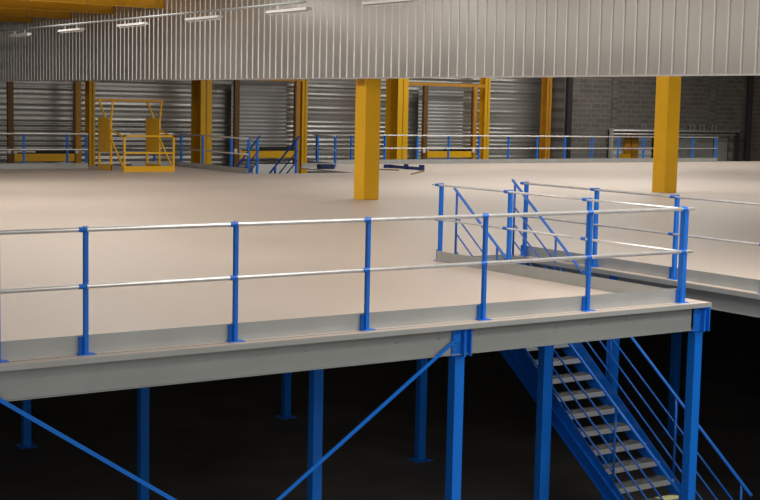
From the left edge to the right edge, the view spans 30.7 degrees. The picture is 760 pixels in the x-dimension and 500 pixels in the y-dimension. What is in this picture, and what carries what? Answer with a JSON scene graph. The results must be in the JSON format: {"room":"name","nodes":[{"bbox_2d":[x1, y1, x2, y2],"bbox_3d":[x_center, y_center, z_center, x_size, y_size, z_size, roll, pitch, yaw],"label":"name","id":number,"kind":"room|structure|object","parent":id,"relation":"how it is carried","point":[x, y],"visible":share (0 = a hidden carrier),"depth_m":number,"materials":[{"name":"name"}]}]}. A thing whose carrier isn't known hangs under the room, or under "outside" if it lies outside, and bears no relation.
{"room":"warehouse","nodes":[
{"label":"warehouse","id":0,"kind":"room"},
{"bbox_2d":[0,77,541,172],"bbox_3d":[-16.172,-5.303,51.611,59.000,10.498,0.036,-3,7,-34],"label":"wall","id":1,"kind":"structure","parent":0,"point":[515,103],"depth_m":57.93,"materials":[{"name":"grey metal"}]},
{"bbox_2d":[0,161,759,364],"bbox_3d":[13.685,-0.442,28.087,66.000,0.038,55.150,-3,7,-34],"label":"deck","id":2,"kind":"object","parent":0,"point":[39,198],"visible":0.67,"depth_m":22.55,"materials":[{"name":"beige concrete"}]},
{"bbox_2d":[0,133,87,168],"bbox_3d":[-13.014,-2.984,41.586,8.900,1.104,0.105,-3,7,-34],"label":"guardrail","id":3,"kind":"object","parent":2,"relation":"on","point":[67,164],"visible":1,"depth_m":43.33,"materials":[{"name":"grey metal"}]},
{"bbox_2d":[97,99,174,171],"bbox_3d":[-7.651,-3.610,43.335,1.740,2.210,2.065,-3,7,-34],"label":"gate","id":4,"kind":"object","parent":2,"relation":"on","point":[153,135],"visible":1,"depth_m":43.19,"materials":[{"name":"yellow metal"}]},
{"bbox_2d":[131,133,172,165],"bbox_3d":[-7.679,-3.388,46.539,1.500,1.104,0.105,-3,7,-34],"label":"guardrail","id":5,"kind":"object","parent":2,"relation":"on","point":[133,163],"visible":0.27,"depth_m":46.49,"materials":[{"name":"grey metal"}]},
{"bbox_2d":[174,133,249,173],"bbox_3d":[-5.506,-3.172,44.900,0.105,1.104,5.200,-3,7,-34],"label":"guardrail","id":6,"kind":"object","parent":2,"relation":"on","point":[202,165],"visible":0.98,"depth_m":44.67,"materials":[{"name":"grey metal"}]},
{"bbox_2d":[252,164,294,173],"bbox_3d":[-3.655,-2.435,47.390,1.650,1.000,0.100,-3,7,-34],"label":"board","id":7,"kind":"object","parent":2,"relation":"attached to","point":[262,168],"visible":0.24,"depth_m":47.25,"materials":[{"name":"grey metal"}]},
{"bbox_2d":[302,163,334,167],"bbox_3d":[-2.125,-2.939,47.947,1.350,0.150,0.010,-3,7,-34],"label":"kick plate","id":8,"kind":"object","parent":2,"relation":"on","point":[304,165],"visible":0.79,"depth_m":47.76,"materials":[{"name":"grey metal"}]},
{"bbox_2d":[307,134,336,166],"bbox_3d":[-1.964,-3.541,49.161,0.355,1.104,1.856,-3,7,-34],"label":"guardrail","id":9,"kind":"object","parent":2,"relation":"on","point":[317,148],"visible":0.75,"depth_m":49.22,"materials":[{"name":"metal"}]},
{"bbox_2d":[317,164,334,168],"bbox_3d":[-1.841,-2.838,46.992,0.550,0.160,0.300,-3,7,-34],"label":"storage box","id":10,"kind":"object","parent":2,"relation":"on","point":[319,166],"visible":1,"depth_m":46.86,"materials":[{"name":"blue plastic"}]},
{"bbox_2d":[0,206,694,362],"bbox_3d":[-2.783,0.359,11.587,15.240,1.100,0.106,-3,7,-34],"label":"guardrail","id":11,"kind":"object","parent":2,"relation":"on","point":[85,344],"visible":1,"depth_m":13.18,"materials":[{"name":"metal"}]},
{"bbox_2d":[0,301,711,401],"bbox_3d":[-3.721,1.117,11.014,17.985,0.329,0.253,-3,7,-34],"label":"beam","id":12,"kind":"structure","parent":2,"relation":"attached to","point":[25,381],"depth_m":13.05,"materials":[{"name":"grey metal"}]},
{"bbox_2d":[354,79,380,199],"bbox_3d":[-0.275,-3.693,31.917,0.434,5.050,0.424,-3,7,-34],"label":"square column","id":13,"kind":"structure","parent":2,"relation":"on","point":[368,91],"depth_m":31.88,"materials":[{"name":"yellow metal"}]},
{"bbox_2d":[384,164,424,170],"bbox_3d":[0.825,-2.901,47.992,0.308,0.190,1.929,-3,7,-37],"label":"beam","id":14,"kind":"structure","parent":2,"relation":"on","point":[421,167],"depth_m":47.91,"materials":[{"name":"blue metal"}]},
{"bbox_2d":[474,254,505,259],"bbox_3d":[1.434,0.219,20.393,1.070,0.269,0.008,-3,7,-34],"label":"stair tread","id":15,"kind":"structure","parent":2,"relation":"attached to","point":[492,257],"depth_m":20.55,"materials":[{"name":"grey paint"}]},
{"bbox_2d":[315,134,718,163],"bbox_3d":[6.368,-4.079,56.000,21.000,1.104,0.105,-3,7,-34],"label":"guardrail","id":16,"kind":"object","parent":2,"relation":"on","point":[478,160],"visible":0.89,"depth_m":55.25,"materials":[{"name":"metal"}]},
{"bbox_2d":[432,183,678,292],"bbox_3d":[2.078,-0.179,17.727,0.125,1.100,4.747,-3,7,-34],"label":"guardrail","id":17,"kind":"object","parent":2,"relation":"on","point":[609,285],"visible":0.78,"depth_m":17.70,"materials":[{"name":"metal"}]},
{"bbox_2d":[511,255,759,317],"bbox_3d":[8.601,1.379,10.822,0.095,0.286,23.990,-3,7,-34],"label":"beam","id":18,"kind":"structure","parent":2,"relation":"attached to","point":[725,300],"depth_m":17.56,"materials":[{"name":"grey metal"}]},
{"bbox_2d":[519,182,759,292],"bbox_3d":[5.616,0.145,15.338,0.106,1.100,12.605,-3,7,-34],"label":"guardrail","id":19,"kind":"object","parent":2,"relation":"on","point":[671,273],"visible":0.8,"depth_m":18.38,"materials":[{"name":"metal"}]},
{"bbox_2d":[652,76,680,192],"bbox_3d":[7.765,-4.082,37.268,0.470,5.050,0.470,-3,7,-34],"label":"square column","id":20,"kind":"structure","parent":2,"relation":"on","point":[668,88],"depth_m":37.20,"materials":[{"name":"yellow metal"}]},
{"bbox_2d":[0,309,759,499],"bbox_3d":[9.745,2.252,35.961,84.000,0.200,72.000,-3,7,-34],"label":"floor","id":21,"kind":"structure","parent":0,"point":[223,439],"depth_m":23.84,"materials":[{"name":"concrete"}]},
{"bbox_2d":[14,399,37,448],"bbox_3d":[-5.762,1.492,22.479,0.300,3.456,0.300,-3,7,-34],"label":"support column","id":22,"kind":"structure","parent":21,"relation":"on","point":[26,442],"depth_m":22.57,"materials":[{"name":"blue metal"}]},
{"bbox_2d":[6,81,80,163],"bbox_3d":[-12.804,-3.399,52.747,2.920,6.616,0.240,-3,7,-34],"label":"door frame","id":23,"kind":"structure","parent":21,"relation":"on","point":[39,155],"depth_m":52.70,"materials":[{"name":"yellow metal"}]},
{"bbox_2d":[85,81,94,165],"bbox_3d":[-11.333,-5.403,54.038,0.320,10.396,0.520,-3,7,-34],"label":"column","id":24,"kind":"structure","parent":21,"relation":"on","point":[89,85],"depth_m":53.99,"materials":[{"name":"metal"}]},
{"bbox_2d":[137,387,148,499],"bbox_3d":[-3.309,1.872,19.331,0.300,3.456,0.300,-3,7,-34],"label":"support column","id":25,"kind":"structure","parent":21,"relation":"on","point":[142,393],"depth_m":19.37,"materials":[{"name":"blue metal"}]},
{"bbox_2d":[191,80,211,164],"bbox_3d":[-7.182,-5.481,55.622,0.580,10.396,0.930,-3,7,-34],"label":"column","id":26,"kind":"structure","parent":21,"relation":"on","point":[201,90],"depth_m":55.50,"materials":[{"name":"yellow metal"}]},
{"bbox_2d":[231,82,286,173],"bbox_3d":[-5.161,-3.820,58.750,2.660,6.528,0.018,-3,7,-34],"label":"shutter","id":27,"kind":"object","parent":21,"relation":"on","point":[263,106],"visible":0.41,"depth_m":58.64,"materials":[{"name":"grey metal"}]},
{"bbox_2d":[233,79,302,172],"bbox_3d":[-5.208,-3.834,57.830,4.400,6.746,0.240,-3,7,-34],"label":"door frame","id":28,"kind":"structure","parent":21,"relation":"on","point":[264,152],"depth_m":58.05,"materials":[{"name":"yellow metal"}]},
{"bbox_2d":[236,135,299,173],"bbox_3d":[-4.598,-1.483,45.316,1.460,4.689,5.177,-3,7,-34],"label":"staircase","id":29,"kind":"structure","parent":21,"relation":"on","point":[295,142],"depth_m":43.52,"materials":[{"name":"blue metal"}]},
{"bbox_2d":[275,372,296,418],"bbox_3d":[-1.675,1.318,24.978,0.300,3.456,0.300,-3,7,-34],"label":"support column","id":30,"kind":"structure","parent":21,"relation":"on","point":[286,377],"depth_m":25.06,"materials":[{"name":"blue metal"}]},
{"bbox_2d":[299,79,307,172],"bbox_3d":[-3.340,-5.793,59.395,0.350,10.396,0.520,-3,7,-34],"label":"column","id":31,"kind":"structure","parent":21,"relation":"on","point":[304,85],"depth_m":59.31,"materials":[{"name":"yellow metal"}]},
{"bbox_2d":[307,369,323,499],"bbox_3d":[-0.749,2.278,15.954,0.300,3.456,0.300,-3,7,-34],"label":"support column","id":32,"kind":"structure","parent":21,"relation":"on","point":[315,407],"depth_m":15.89,"materials":[{"name":"blue metal"}]},
{"bbox_2d":[385,78,408,159],"bbox_3d":[0.737,-5.867,60.928,0.640,10.396,1.030,-3,7,-34],"label":"column","id":33,"kind":"structure","parent":21,"relation":"on","point":[397,89],"depth_m":60.82,"materials":[{"name":"yellow metal"}]},
{"bbox_2d":[407,358,432,462],"bbox_3d":[0.678,1.665,22.122,0.300,3.456,0.300,-3,7,-34],"label":"support column","id":34,"kind":"structure","parent":21,"relation":"on","point":[421,380],"depth_m":22.17,"materials":[{"name":"blue metal"}]},
{"bbox_2d":[418,88,463,158],"bbox_3d":[2.766,-4.207,64.062,2.560,6.528,0.018,-3,7,-34],"label":"shutter","id":35,"kind":"object","parent":21,"relation":"on","point":[445,106],"visible":0.41,"depth_m":63.92,"materials":[{"name":"grey metal"}]},
{"bbox_2d":[409,82,485,158],"bbox_3d":[2.927,-4.231,63.281,4.600,6.746,0.240,-3,7,-34],"label":"door frame","id":36,"kind":"structure","parent":21,"relation":"on","point":[454,153],"depth_m":63.21,"materials":[{"name":"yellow metal"}]},
{"bbox_2d":[445,329,471,499],"bbox_3d":[0.755,2.488,14.291,0.300,3.446,0.300,-3,7,-34],"label":"support column","id":37,"kind":"structure","parent":21,"relation":"on","point":[456,362],"depth_m":14.16,"materials":[{"name":"metal"}]},
{"bbox_2d":[276,333,460,499],"bbox_3d":[-1.255,2.594,12.821,4.930,3.323,0.017,-3,7,-34],"label":"diagonal brace","id":38,"kind":"object","parent":37,"relation":"attached to","point":[457,336],"visible":1,"depth_m":13.49,"materials":[{"name":"blue metal"}]},
{"bbox_2d":[478,78,490,158],"bbox_3d":[4.894,-6.195,64.912,0.380,10.396,0.520,-3,7,-34],"label":"column","id":39,"kind":"structure","parent":21,"relation":"on","point":[484,96],"depth_m":64.85,"materials":[{"name":"yellow metal"}]},
{"bbox_2d":[534,345,553,499],"bbox_3d":[2.130,2.119,18.064,0.300,3.456,0.300,-3,7,-34],"label":"support column","id":40,"kind":"structure","parent":21,"relation":"on","point":[545,353],"depth_m":18.04,"materials":[{"name":"blue metal"}]},
{"bbox_2d":[539,77,551,158],"bbox_3d":[8.032,-6.348,67.015,0.380,10.396,0.520,-3,7,-34],"label":"column","id":41,"kind":"structure","parent":21,"relation":"on","point":[546,86],"depth_m":66.96,"materials":[{"name":"metal"}]},
{"bbox_2d":[564,77,572,158],"bbox_3d":[9.152,-6.338,67.142,0.280,10.396,0.200,-3,7,-34],"label":"upright","id":42,"kind":"object","parent":21,"relation":"on","point":[569,80],"visible":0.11,"depth_m":67.02,"materials":[{"name":"grey paint"}]},
{"bbox_2d":[453,179,752,499],"bbox_3d":[2.758,1.496,18.505,1.138,4.628,4.915,-3,7,-34],"label":"staircase","id":43,"kind":"structure","parent":21,"relation":"on","point":[519,360],"depth_m":18.22,"materials":[{"name":"blue metal"}]},
{"bbox_2d":[655,495,678,499],"bbox_3d":[3.714,3.178,17.747,0.346,0.003,0.166,-2,7,-29],"label":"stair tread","id":44,"kind":"object","parent":43,"relation":"on","point":[668,497],"visible":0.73,"depth_m":17.74,"materials":[{"name":"yellow metal"}]},
{"bbox_2d":[601,275,619,499],"bbox_3d":[3.186,2.036,19.071,0.300,3.456,0.300,-3,7,-34],"label":"support column","id":45,"kind":"structure","parent":21,"relation":"on","point":[608,437],"depth_m":19.01,"materials":[{"name":"blue metal"}]},
{"bbox_2d":[619,132,638,157],"bbox_3d":[12.602,-3.844,70.534,1.400,4.876,0.140,-3,7,-34],"label":"steel frame","id":46,"kind":"object","parent":21,"relation":"on","point":[628,153],"visible":0.24,"depth_m":70.46,"materials":[{"name":"paint"}]},
{"bbox_2d":[660,332,681,435],"bbox_3d":[5.218,1.531,24.326,0.300,3.456,0.300,-3,7,-34],"label":"support column","id":47,"kind":"structure","parent":21,"relation":"on","point":[676,337],"depth_m":24.35,"materials":[{"name":"blue metal"}]},
{"bbox_2d":[608,124,739,160],"bbox_3d":[15.201,-3.956,71.368,9.250,5.036,0.280,-3,7,-34],"label":"frame","id":48,"kind":"object","parent":21,"relation":"on","point":[611,130],"visible":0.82,"depth_m":71.69,"materials":[{"name":"grey paint"}]},
{"bbox_2d":[681,307,710,499],"bbox_3d":[3.639,2.347,16.224,0.300,3.446,0.300,-3,7,-34],"label":"support column","id":49,"kind":"structure","parent":21,"relation":"on","point":[701,316],"depth_m":16.12,"materials":[{"name":"metal"}]},
{"bbox_2d":[743,76,753,160],"bbox_3d":[19.779,-6.847,74.168,0.320,10.396,0.200,-3,7,-34],"label":"upright","id":50,"kind":"object","parent":21,"relation":"on","point":[750,79],"visible":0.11,"depth_m":74.06,"materials":[{"name":"grey paint"}]},
{"bbox_3d":[-3.383,2.690,11.518,0.300,3.446,0.300,-3,7,-34],"label":"support column","id":51,"kind":"structure","parent":21,"relation":"on","visible":0},
{"bbox_2d":[0,398,176,499],"bbox_3d":[-1.314,2.647,12.751,4.690,3.230,0.017,-3,7,-34],"label":"diagonal brace","id":52,"kind":"object","parent":51,"relation":"attached to","point":[9,405],"visible":1,"depth_m":11.81,"materials":[{"name":"blue metal"}]},
{"bbox_2d":[0,0,759,80],"bbox_3d":[1.514,-4.720,28.285,0.038,2.320,57.879,-3,7,-34],"label":"wall","id":53,"kind":"structure","parent":0,"point":[335,38],"depth_m":30.01,"materials":[{"name":"grey metal"}]},
{"bbox_2d":[0,73,759,81],"bbox_3d":[1.501,-3.554,28.428,0.095,0.030,57.900,-3,7,-34],"label":"trim","id":54,"kind":"structure","parent":53,"relation":"attached to","point":[746,74],"depth_m":28.14,"materials":[{"name":"grey metal"}]},
{"bbox_2d":[361,0,418,6],"bbox_3d":[0.155,-4.100,22.662,0.140,0.164,1.480,-3,7,-34],"label":"lamp","id":55,"kind":"object","parent":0,"point":[377,2],"visible":1,"depth_m":22.69,"materials":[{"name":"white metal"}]},
{"bbox_2d":[550,76,759,160],"bbox_3d":[14.838,-6.749,71.750,15.000,10.496,1.100,-3,7,-34],"label":"wall","id":56,"kind":"structure","parent":0,"point":[592,96],"depth_m":69.80,"materials":[{"name":"grey brick"}]},
{"bbox_2d":[610,77,618,128],"bbox_3d":[11.707,-8.856,68.674,0.350,5.800,0.070,-3,7,-34],"label":"trim","id":57,"kind":"structure","parent":56,"relation":"attached to","point":[614,101],"depth_m":68.80,"materials":[{"name":"grey metal"}]},
{"bbox_2d":[678,132,713,157],"bbox_3d":[16.066,-5.390,72.534,4.000,1.690,0.040,-3,7,-34],"label":"panel","id":58,"kind":"object","parent":56,"relation":"attached to","point":[701,142],"visible":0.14,"depth_m":73.04,"materials":[{"name":"silver metal"}]},
{"bbox_2d":[708,76,716,129],"bbox_3d":[17.538,-9.140,72.582,0.400,5.800,0.070,-3,7,-34],"label":"trim","id":59,"kind":"structure","parent":56,"relation":"attached to","point":[713,86],"depth_m":72.68,"materials":[{"name":"grey metal"}]},
{"bbox_2d":[713,133,727,161],"bbox_3d":[18.210,-5.479,73.913,1.000,1.670,0.060,-3,7,-34],"label":"door","id":60,"kind":"structure","parent":56,"relation":"in","point":[722,141],"depth_m":73.92,"materials":[{"name":"grey metal"}]},
{"bbox_2d":[607,130,713,157],"bbox_3d":[14.596,-4.046,72.300,9.410,4.996,0.050,-3,7,-34],"label":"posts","id":61,"kind":"structure","parent":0,"point":[652,144],"depth_m":71.78,"materials":[{"name":"metal"}]},
{"bbox_2d":[613,132,651,157],"bbox_3d":[12.967,-5.317,70.962,2.700,1.740,0.034,-3,7,-34],"label":"panel","id":62,"kind":"object","parent":61,"relation":"attached to","point":[648,141],"visible":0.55,"depth_m":71.24,"materials":[{"name":"grey metal"}]},
{"bbox_3d":[-12.077,-5.344,20.311,30.980,0.054,72.000,-3,7,-34],"label":"ceiling","id":63,"kind":"structure","parent":0,"visible":0},
{"bbox_2d":[0,15,32,22],"bbox_3d":[-19.303,-7.739,43.657,17.150,0.268,0.180,-3,7,-34],"label":"roof beam","id":64,"kind":"structure","parent":63,"relation":"attached to","point":[3,18],"depth_m":48.09,"materials":[{"name":"metal"}]},
{"bbox_2d":[0,8,70,18],"bbox_3d":[-17.308,-7.389,40.705,17.150,0.268,0.180,-3,7,-34],"label":"roof beam","id":65,"kind":"structure","parent":63,"relation":"attached to","point":[3,11],"depth_m":44.80,"materials":[{"name":"yellow metal"}]},
{"bbox_2d":[0,0,113,13],"bbox_3d":[-15.312,-7.040,37.753,17.150,0.268,0.180,-3,7,-34],"label":"roof beam","id":66,"kind":"structure","parent":63,"relation":"attached to","point":[13,4],"depth_m":41.48,"materials":[{"name":"yellow metal"}]},
{"bbox_2d":[23,0,164,8],"bbox_3d":[-13.317,-6.690,34.801,17.150,0.268,0.180,-3,7,-34],"label":"roof beam","id":67,"kind":"structure","parent":63,"relation":"attached to","point":[123,3],"depth_m":38.83,"materials":[{"name":"yellow metal"}]},
{"bbox_2d":[0,0,305,31],"bbox_3d":[-7.830,-6.129,34.429,0.044,1.102,23.300,-3,7,-34],"label":"ceiling pipe","id":68,"kind":"object","parent":63,"relation":"hanging from","point":[302,1],"visible":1,"depth_m":30.00,"materials":[{"name":"metal"}]},
{"bbox_2d":[8,30,31,37],"bbox_3d":[-9.710,-5.829,37.257,0.140,0.164,1.480,-3,7,-34],"label":"lamp","id":69,"kind":"object","parent":68,"relation":"hanging from","point":[24,33],"visible":1,"depth_m":37.17,"materials":[{"name":"white plastic"}]},
{"bbox_2d":[57,25,84,32],"bbox_3d":[-7.648,-5.467,34.206,0.140,0.164,1.480,-3,7,-34],"label":"lamp","id":70,"kind":"object","parent":68,"relation":"hanging from","point":[76,29],"visible":1,"depth_m":34.05,"materials":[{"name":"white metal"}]},
{"bbox_2d":[116,19,148,27],"bbox_3d":[-5.586,-5.106,31.155,0.140,0.164,1.480,-3,7,-34],"label":"lamp","id":71,"kind":"object","parent":68,"relation":"hanging from","point":[139,23],"visible":1,"depth_m":31.09,"materials":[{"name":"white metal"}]},
{"bbox_2d":[184,12,222,21],"bbox_3d":[-3.607,-4.759,28.228,0.140,0.164,1.480,-3,7,-34],"label":"lamp","id":72,"kind":"object","parent":68,"relation":"hanging from","point":[215,17],"visible":1,"depth_m":28.11,"materials":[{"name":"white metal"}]},
{"bbox_2d":[265,4,311,14],"bbox_3d":[-1.685,-4.423,25.383,0.140,0.164,1.480,-3,7,-34],"label":"lamp","id":73,"kind":"object","parent":68,"relation":"hanging from","point":[302,9],"visible":1,"depth_m":25.30,"materials":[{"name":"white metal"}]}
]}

